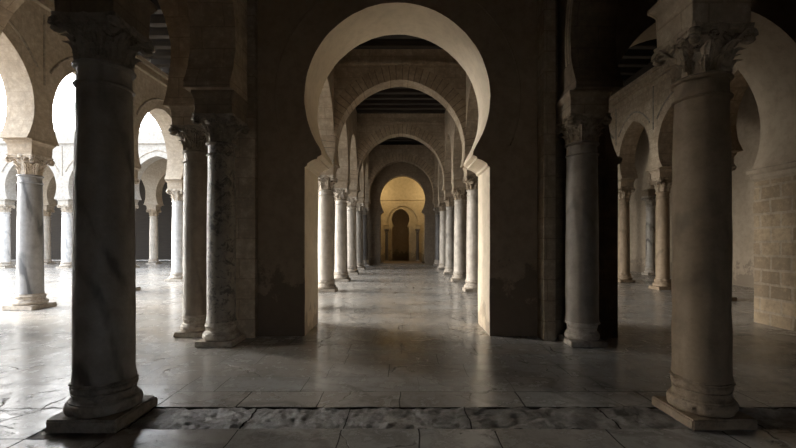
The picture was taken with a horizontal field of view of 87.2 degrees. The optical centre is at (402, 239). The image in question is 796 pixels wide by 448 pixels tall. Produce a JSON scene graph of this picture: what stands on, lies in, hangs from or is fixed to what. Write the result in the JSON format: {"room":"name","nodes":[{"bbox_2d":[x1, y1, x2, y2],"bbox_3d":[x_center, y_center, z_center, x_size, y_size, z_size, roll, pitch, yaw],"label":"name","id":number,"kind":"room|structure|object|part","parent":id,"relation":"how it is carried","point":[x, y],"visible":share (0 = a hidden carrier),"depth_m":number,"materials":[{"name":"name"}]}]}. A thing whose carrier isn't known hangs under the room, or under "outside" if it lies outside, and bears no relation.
{"room":"mosque","nodes":[
{"label":"mosque","id":0,"kind":"room"},
{"bbox_2d":[0,136,166,199],"bbox_3d":[-21.194,-3.828,22.350,25.613,3.345,0.740,0,0,0],"label":"wall","id":1,"kind":"structure","parent":0,"point":[8,178],"depth_m":22.08,"materials":[{"name":"white paint"}]},
{"bbox_2d":[0,131,162,135],"bbox_3d":[-21.250,-5.625,26.840,25.500,0.250,9.520,0,0,0],"label":"roof","id":2,"kind":"object","parent":1,"relation":"on","point":[58,133],"depth_m":22.08,"materials":[{"name":"white"}]},
{"bbox_3d":[-21.250,-5.120,22.040,25.500,0.080,0.120,0,0,0],"label":"cornice","id":3,"kind":"part","parent":1,"relation":"part of","materials":[{"name":"white stone"}]},
{"bbox_2d":[1,146,166,175],"bbox_3d":[-19.738,-4.160,22.080,23.028,1.580,0.064,0,0,0],"label":"trim","id":4,"kind":"structure","parent":1,"relation":"attached to","point":[62,146],"depth_m":22.06,"materials":[{"name":"stone"}]},
{"bbox_2d":[10,179,171,259],"bbox_3d":[-21.250,-2.000,31.400,25.500,7.000,0.400,0,0,0],"label":"wall","id":5,"kind":"structure","parent":0,"point":[142,219],"depth_m":31.20,"materials":[{"name":"grey stone"}]},
{"bbox_2d":[0,0,183,179],"bbox_3d":[-8.150,-3.827,13.550,0.700,3.346,17.100,0,0,0],"label":"wall","id":6,"kind":"structure","parent":0,"point":[29,102],"depth_m":9.16,"materials":[{"name":"beige stone"}]},
{"bbox_2d":[8,15,163,123],"bbox_3d":[-7.900,-4.024,13.132,0.064,1.852,16.237,0,0,0],"label":"trim","id":7,"kind":"structure","parent":6,"relation":"attached to","point":[44,16],"depth_m":9.19,"materials":[{"name":"stone"}]},
{"bbox_3d":[-7.860,-5.290,13.550,0.120,0.380,17.100,0,0,0],"label":"cornice","id":8,"kind":"part","parent":6,"relation":"part of","materials":[{"name":"beige stone"}]},
{"bbox_2d":[0,0,193,107],"bbox_3d":[-5.435,-3.785,6.985,4.930,3.430,1.130,0,0,0],"label":"wall","id":9,"kind":"structure","parent":0,"point":[175,12],"depth_m":6.42,"materials":[{"name":"beige stone"}]},
{"bbox_2d":[43,158,166,205],"bbox_3d":[-21.250,-3.827,26.000,25.500,3.346,0.640,0,0,0],"label":"wall","id":10,"kind":"structure","parent":0,"point":[152,178],"depth_m":25.68,"materials":[{"name":"beige stone"}]},
{"bbox_2d":[183,0,246,100],"bbox_3d":[-2.680,-3.790,3.535,0.640,3.420,5.611,0,0,0],"label":"wall","id":11,"kind":"structure","parent":0,"point":[212,61],"depth_m":5.86,"materials":[{"name":"brown stone"}]},
{"bbox_2d":[235,0,240,66],"bbox_3d":[-2.360,-3.426,4.800,0.036,1.858,2.554,0,0,0],"label":"trim","id":12,"kind":"structure","parent":11,"relation":"attached to","point":[237,2],"depth_m":5.97,"materials":[{"name":"beige stone"}]},
{"bbox_2d":[235,0,257,337],"bbox_3d":[-2.620,-2.000,7.010,0.700,7.000,1.220,0,0,0],"label":"wall","id":13,"kind":"structure","parent":0,"point":[246,152],"depth_m":6.40,"materials":[{"name":"beige stone"}]},
{"bbox_2d":[318,68,368,202],"bbox_3d":[-2.270,-3.828,16.275,0.580,3.345,17.450,0,0,0],"label":"wall","id":14,"kind":"structure","parent":0,"point":[347,148],"depth_m":15.01,"materials":[{"name":"beige stone"}]},
{"bbox_2d":[318,162,466,264],"bbox_3d":[1.450,-2.100,25.275,19.900,7.200,0.550,0,0,0],"label":"wall","id":15,"kind":"structure","parent":0,"point":[400,169],"depth_m":25.00,"materials":[{"name":"beige stone"}]},
{"bbox_2d":[371,261,432,264],"bbox_3d":[-0.075,1.455,26.475,3.650,0.090,3.450,0,0,0],"label":"step","id":16,"kind":"structure","parent":15,"relation":"attached to","point":[385,262],"depth_m":25.08,"materials":[{"name":"beige stone"}]},
{"bbox_2d":[384,225,388,261],"bbox_3d":[-1.100,0.250,27.930,0.391,2.500,0.391,0,0,0],"label":"colonnette","id":17,"kind":"object","parent":16,"relation":"on","point":[386,229],"visible":0.93,"depth_m":27.85,"materials":[{"name":"stone"}]},
{"bbox_2d":[415,225,419,260],"bbox_3d":[0.980,0.250,27.930,0.391,2.500,0.391,0,0,0],"label":"colonnette","id":18,"kind":"object","parent":16,"relation":"on","point":[417,229],"visible":0.87,"depth_m":27.84,"materials":[{"name":"stone"}]},
{"bbox_2d":[138,0,656,144],"bbox_3d":[1.450,-5.740,10.450,19.900,0.520,29.700,0,0,0],"label":"ceiling","id":19,"kind":"structure","parent":0,"point":[395,100],"depth_m":13.06,"materials":[{"name":"brown wood"}]},
{"bbox_2d":[0,260,795,447],"bbox_3d":[-11.300,1.639,13.600,45.400,0.322,36.000,0,0,0],"label":"floor","id":20,"kind":"structure","parent":0,"point":[398,356],"depth_m":4.63,"materials":[{"name":"stone"}]},
{"bbox_2d":[0,199,15,267],"bbox_3d":[-21.350,-0.330,22.400,0.680,3.660,0.680,0,0,0],"label":"marble column","id":21,"kind":"structure","parent":20,"relation":"on","point":[6,205],"depth_m":22.25,"materials":[{"name":"stone"}]},
{"bbox_2d":[2,139,56,310],"bbox_3d":[-8.200,-0.330,9.200,0.660,3.660,0.660,0,0,0],"label":"marble column","id":22,"kind":"structure","parent":20,"relation":"on","point":[31,155],"depth_m":9.02,"materials":[{"name":"stone"}]},
{"bbox_2d":[43,205,54,263],"bbox_3d":[-22.200,-0.330,26.000,0.644,3.660,0.644,0,0,0],"label":"marble column","id":23,"kind":"structure","parent":20,"relation":"on","point":[47,209],"depth_m":25.87,"materials":[{"name":"stone"}]},
{"bbox_2d":[56,199,72,267],"bbox_3d":[-18.000,-0.330,22.400,0.680,3.660,0.680,0,0,0],"label":"marble column","id":24,"kind":"structure","parent":20,"relation":"on","point":[66,205],"depth_m":22.19,"materials":[{"name":"stone"}]},
{"bbox_2d":[44,0,157,432],"bbox_3d":[-2.510,-0.310,3.520,0.584,3.620,0.584,0,0,0],"label":"marble column","id":25,"kind":"structure","parent":20,"relation":"on","point":[105,37],"depth_m":3.34,"materials":[{"name":"stone"}]},
{"bbox_2d":[134,167,140,290],"bbox_3d":[-8.200,-0.330,12.250,0.660,3.660,0.660,0,0,0],"label":"marble column","id":26,"kind":"structure","parent":20,"relation":"on","point":[136,169],"depth_m":12.44,"materials":[{"name":"stone"}]},
{"bbox_2d":[135,200,139,267],"bbox_3d":[-14.650,-0.330,22.400,0.680,3.660,0.680,0,0,0],"label":"marble column","id":27,"kind":"structure","parent":20,"relation":"on","point":[136,201],"depth_m":22.54,"materials":[{"name":"stone"}]},
{"bbox_2d":[146,205,161,263],"bbox_3d":[-15.500,-0.330,26.000,0.644,3.660,0.644,0,0,0],"label":"marble column","id":28,"kind":"structure","parent":20,"relation":"on","point":[153,210],"depth_m":25.80,"materials":[{"name":"stone"}]},
{"bbox_2d":[165,180,182,281],"bbox_3d":[-8.200,-0.330,15.280,0.660,3.660,0.660,0,0,0],"label":"marble column","id":29,"kind":"structure","parent":20,"relation":"on","point":[175,187],"depth_m":15.07,"materials":[{"name":"stone"}]},
{"bbox_2d":[168,103,207,337],"bbox_3d":[-3.280,-0.290,6.660,0.617,3.580,0.617,0,0,0],"label":"marble column","id":30,"kind":"structure","parent":20,"relation":"on","point":[194,313],"depth_m":6.47,"materials":[{"name":"stone"}]},
{"bbox_2d":[191,90,249,347],"bbox_3d":[-2.640,-0.290,6.080,0.617,3.580,0.617,0,0,0],"label":"marble column","id":31,"kind":"structure","parent":20,"relation":"on","point":[220,112],"depth_m":5.91,"materials":[{"name":"stone"}]},
{"bbox_2d":[318,165,337,291],"bbox_3d":[-2.270,-0.330,12.300,0.640,3.660,0.640,0,0,0],"label":"marble column","id":32,"kind":"structure","parent":20,"relation":"on","point":[327,179],"depth_m":12.10,"materials":[{"name":"stone"}]},
{"bbox_2d":[333,180,350,281],"bbox_3d":[-2.270,-0.330,15.330,0.640,3.660,0.640,0,0,0],"label":"marble column","id":33,"kind":"structure","parent":20,"relation":"on","point":[341,189],"depth_m":15.13,"materials":[{"name":"stone"}]},
{"bbox_2d":[347,190,358,274],"bbox_3d":[-2.270,-0.330,18.380,0.640,3.660,0.640,0,0,0],"label":"marble column","id":34,"kind":"structure","parent":20,"relation":"on","point":[352,201],"depth_m":18.17,"materials":[{"name":"stone"}]},
{"bbox_2d":[356,197,364,269],"bbox_3d":[-2.270,-0.330,21.420,0.640,3.660,0.640,0,0,0],"label":"marble column","id":35,"kind":"structure","parent":20,"relation":"on","point":[360,206],"depth_m":21.21,"materials":[{"name":"stone"}]},
{"bbox_2d":[363,203,369,265],"bbox_3d":[-2.270,-0.330,24.450,0.640,3.660,0.640,0,0,0],"label":"marble column","id":36,"kind":"structure","parent":20,"relation":"on","point":[366,209],"depth_m":24.24,"materials":[{"name":"stone"}]},
{"bbox_2d":[433,203,439,265],"bbox_3d":[2.100,-0.330,24.450,0.640,3.660,0.640,0,0,0],"label":"marble column","id":37,"kind":"structure","parent":20,"relation":"on","point":[436,208],"depth_m":24.25,"materials":[{"name":"stone"}]},
{"bbox_2d":[437,197,445,269],"bbox_3d":[2.100,-0.330,21.420,0.640,3.660,0.640,0,0,0],"label":"marble column","id":38,"kind":"structure","parent":20,"relation":"on","point":[441,204],"depth_m":21.21,"materials":[{"name":"stone"}]},
{"bbox_2d":[443,190,454,274],"bbox_3d":[2.100,-0.330,18.380,0.640,3.660,0.640,0,0,0],"label":"marble column","id":39,"kind":"structure","parent":20,"relation":"on","point":[448,199],"depth_m":18.17,"materials":[{"name":"stone"}]},
{"bbox_2d":[451,180,466,281],"bbox_3d":[2.100,-0.330,15.330,0.640,3.660,0.640,0,0,0],"label":"marble column","id":40,"kind":"structure","parent":20,"relation":"on","point":[459,189],"depth_m":15.12,"materials":[{"name":"stone"}]},
{"bbox_2d":[462,167,477,291],"bbox_3d":[2.100,-0.330,12.300,0.640,3.660,0.640,0,0,0],"label":"marble column","id":41,"kind":"structure","parent":20,"relation":"on","point":[470,178],"depth_m":12.09,"materials":[{"name":"stone"}]},
{"bbox_2d":[556,90,612,346],"bbox_3d":[2.600,-0.290,6.080,0.617,3.580,0.617,0,0,0],"label":"marble column","id":42,"kind":"structure","parent":20,"relation":"on","point":[581,112],"depth_m":5.88,"materials":[{"name":"stone"}]},
{"bbox_2d":[618,179,635,282],"bbox_3d":[7.930,-0.330,15.000,0.560,3.660,0.560,0,0,0],"label":"marble column","id":43,"kind":"structure","parent":20,"relation":"on","point":[625,186],"depth_m":14.84,"materials":[{"name":"beige stone"}]},
{"bbox_2d":[641,189,655,275],"bbox_3d":[10.600,-0.330,17.900,0.571,3.660,0.571,0,0,0],"label":"marble column","id":44,"kind":"structure","parent":20,"relation":"on","point":[648,195],"depth_m":17.74,"materials":[{"name":"stone"}]},
{"bbox_2d":[648,168,671,289],"bbox_3d":[7.930,-0.330,12.770,0.560,3.660,0.560,0,0,0],"label":"marble column","id":45,"kind":"structure","parent":20,"relation":"on","point":[662,177],"depth_m":12.62,"materials":[{"name":"beige stone"}]},
{"bbox_2d":[647,0,758,430],"bbox_3d":[2.530,-0.300,3.550,0.597,3.600,0.597,0,0,-2],"label":"marble column","id":46,"kind":"structure","parent":20,"relation":"on","point":[701,37],"depth_m":3.38,"materials":[{"name":"beige stone"}]},
{"bbox_2d":[731,152,736,300],"bbox_3d":[7.930,-0.330,10.520,0.560,3.660,0.560,0,0,0],"label":"marble column","id":47,"kind":"structure","parent":20,"relation":"on","point":[733,154],"depth_m":10.27,"materials":[{"name":"beige stone"}]},
{"bbox_2d":[321,49,475,167],"bbox_3d":[-0.085,-3.829,12.300,4.574,3.343,0.620,0,0,0],"label":"arch","id":48,"kind":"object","parent":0,"point":[360,74],"depth_m":12.03,"materials":[{"name":"stone"}]},
{"bbox_2d":[350,113,450,191],"bbox_3d":[-0.085,-3.829,18.380,4.574,3.341,0.620,0,0,0],"label":"wall","id":49,"kind":"structure","parent":0,"point":[372,129],"depth_m":18.11,"materials":[{"name":"stone"}]},
{"bbox_2d":[392,210,408,260],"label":"door","id":50,"kind":"structure","parent":0,"point":[400,218],"depth_m":30.00,"materials":[{"name":"paint"}]},
{"bbox_2d":[365,145,437,202],"bbox_3d":[-0.085,-3.830,24.450,4.574,3.341,0.620,0,0,0],"label":"wall","id":51,"kind":"structure","parent":0,"point":[380,156],"depth_m":24.18,"materials":[{"name":"stone"}]},
{"bbox_2d":[381,177,424,261],"bbox_3d":[0.000,-2.000,28.500,6.000,7.000,0.600,0,0,0],"label":"wall","id":52,"kind":"structure","parent":0,"point":[399,187],"depth_m":28.20,"materials":[{"name":"paint"}]},
{"bbox_2d":[380,198,424,224],"bbox_3d":[0.000,-1.900,28.165,6.000,1.800,0.090,0,0,0],"label":"trim","id":53,"kind":"structure","parent":52,"relation":"attached to","point":[419,221],"depth_m":28.12,"materials":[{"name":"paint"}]},
{"bbox_2d":[433,73,478,203],"bbox_3d":[2.100,-3.827,16.296,0.580,3.346,17.409,0,0,0],"label":"wall","id":54,"kind":"structure","parent":0,"point":[453,145],"depth_m":15.05,"materials":[{"name":"beige stone"}]},
{"bbox_2d":[258,0,795,335],"bbox_3d":[4.365,-2.000,7.075,13.270,7.000,1.090,0,0,0],"label":"wall","id":55,"kind":"structure","parent":0,"point":[288,176],"depth_m":6.53,"materials":[{"name":"brown paint"}]},
{"bbox_2d":[273,0,520,146],"bbox_3d":[-0.090,-2.825,6.528,3.864,2.753,0.028,0,0,0],"label":"trim","id":56,"kind":"structure","parent":55,"relation":"attached to","point":[476,1],"depth_m":6.52,"materials":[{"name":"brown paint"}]},
{"bbox_2d":[607,156,795,181],"bbox_3d":[4.850,-1.180,7.070,3.340,0.240,1.320,0,0,0],"label":"trim","id":57,"kind":"structure","parent":55,"relation":"attached to","point":[612,161],"depth_m":7.07,"materials":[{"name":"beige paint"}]},
{"bbox_2d":[753,175,795,331],"bbox_3d":[8.716,0.190,7.093,4.596,2.620,1.157,0,0,0],"label":"wall","id":58,"kind":"structure","parent":55,"relation":"attached to","point":[774,202],"depth_m":7.21,"materials":[{"name":"beige stone"}]},
{"bbox_2d":[537,0,555,340],"bbox_3d":[2.185,-2.000,6.920,0.170,7.000,1.400,0,0,0],"label":"wall","id":59,"kind":"structure","parent":0,"point":[546,9],"depth_m":6.22,"materials":[{"name":"brown stone"}]},
{"bbox_2d":[556,0,617,337],"bbox_3d":[2.790,-2.000,7.010,1.000,7.000,1.220,0,0,0],"label":"wall","id":60,"kind":"structure","parent":0,"point":[607,176],"depth_m":6.40,"materials":[{"name":"brown stone"}]},
{"bbox_2d":[559,0,658,98],"bbox_3d":[2.680,-3.790,3.535,0.640,3.420,5.611,0,0,0],"label":"wall","id":61,"kind":"structure","parent":0,"point":[593,62],"depth_m":5.86,"materials":[{"name":"brown stone"}]},
{"bbox_2d":[565,0,570,66],"bbox_3d":[2.360,-3.426,4.800,0.036,1.858,2.554,0,0,0],"label":"trim","id":62,"kind":"structure","parent":61,"relation":"attached to","point":[568,2],"depth_m":5.97,"materials":[{"name":"beige stone"}]},
{"bbox_2d":[610,62,653,96],"bbox_3d":[7.930,-5.375,16.310,0.560,0.250,17.380,0,0,0],"label":"beam","id":63,"kind":"structure","parent":0,"point":[649,66],"depth_m":13.64,"materials":[{"name":"brown wood"}]},
{"bbox_2d":[608,56,748,178],"bbox_3d":[7.890,-3.702,16.310,0.640,3.096,17.380,0,0,0],"label":"wall","id":64,"kind":"structure","parent":0,"point":[637,95],"depth_m":12.92,"materials":[{"name":"beige stone"}]},
{"bbox_3d":[7.620,-5.040,16.310,0.100,0.380,17.380,0,0,0],"label":"cornice","id":65,"kind":"part","parent":64,"relation":"part of","materials":[{"name":"beige stone"}]},
{"bbox_2d":[610,86,673,145],"bbox_3d":[7.650,-4.035,16.135,0.064,1.330,15.399,0,0,0],"label":"trim","id":66,"kind":"structure","parent":64,"relation":"attached to","point":[671,93],"depth_m":13.11,"materials":[{"name":"stone"}]},
{"bbox_2d":[618,86,760,287],"bbox_3d":[11.200,-2.100,10.300,0.400,7.200,29.400,0,0,0],"label":"wall","id":67,"kind":"structure","parent":0,"point":[748,126],"depth_m":13.70,"materials":[{"name":"beige paint"}]},
{"bbox_2d":[646,172,655,188],"bbox_3d":[10.710,-3.193,16.550,0.580,2.067,2.679,0,0,0],"label":"trim","id":68,"kind":"structure","parent":67,"relation":"attached to","point":[648,175],"depth_m":17.67,"materials":[{"name":"beige stone"}]}
]}

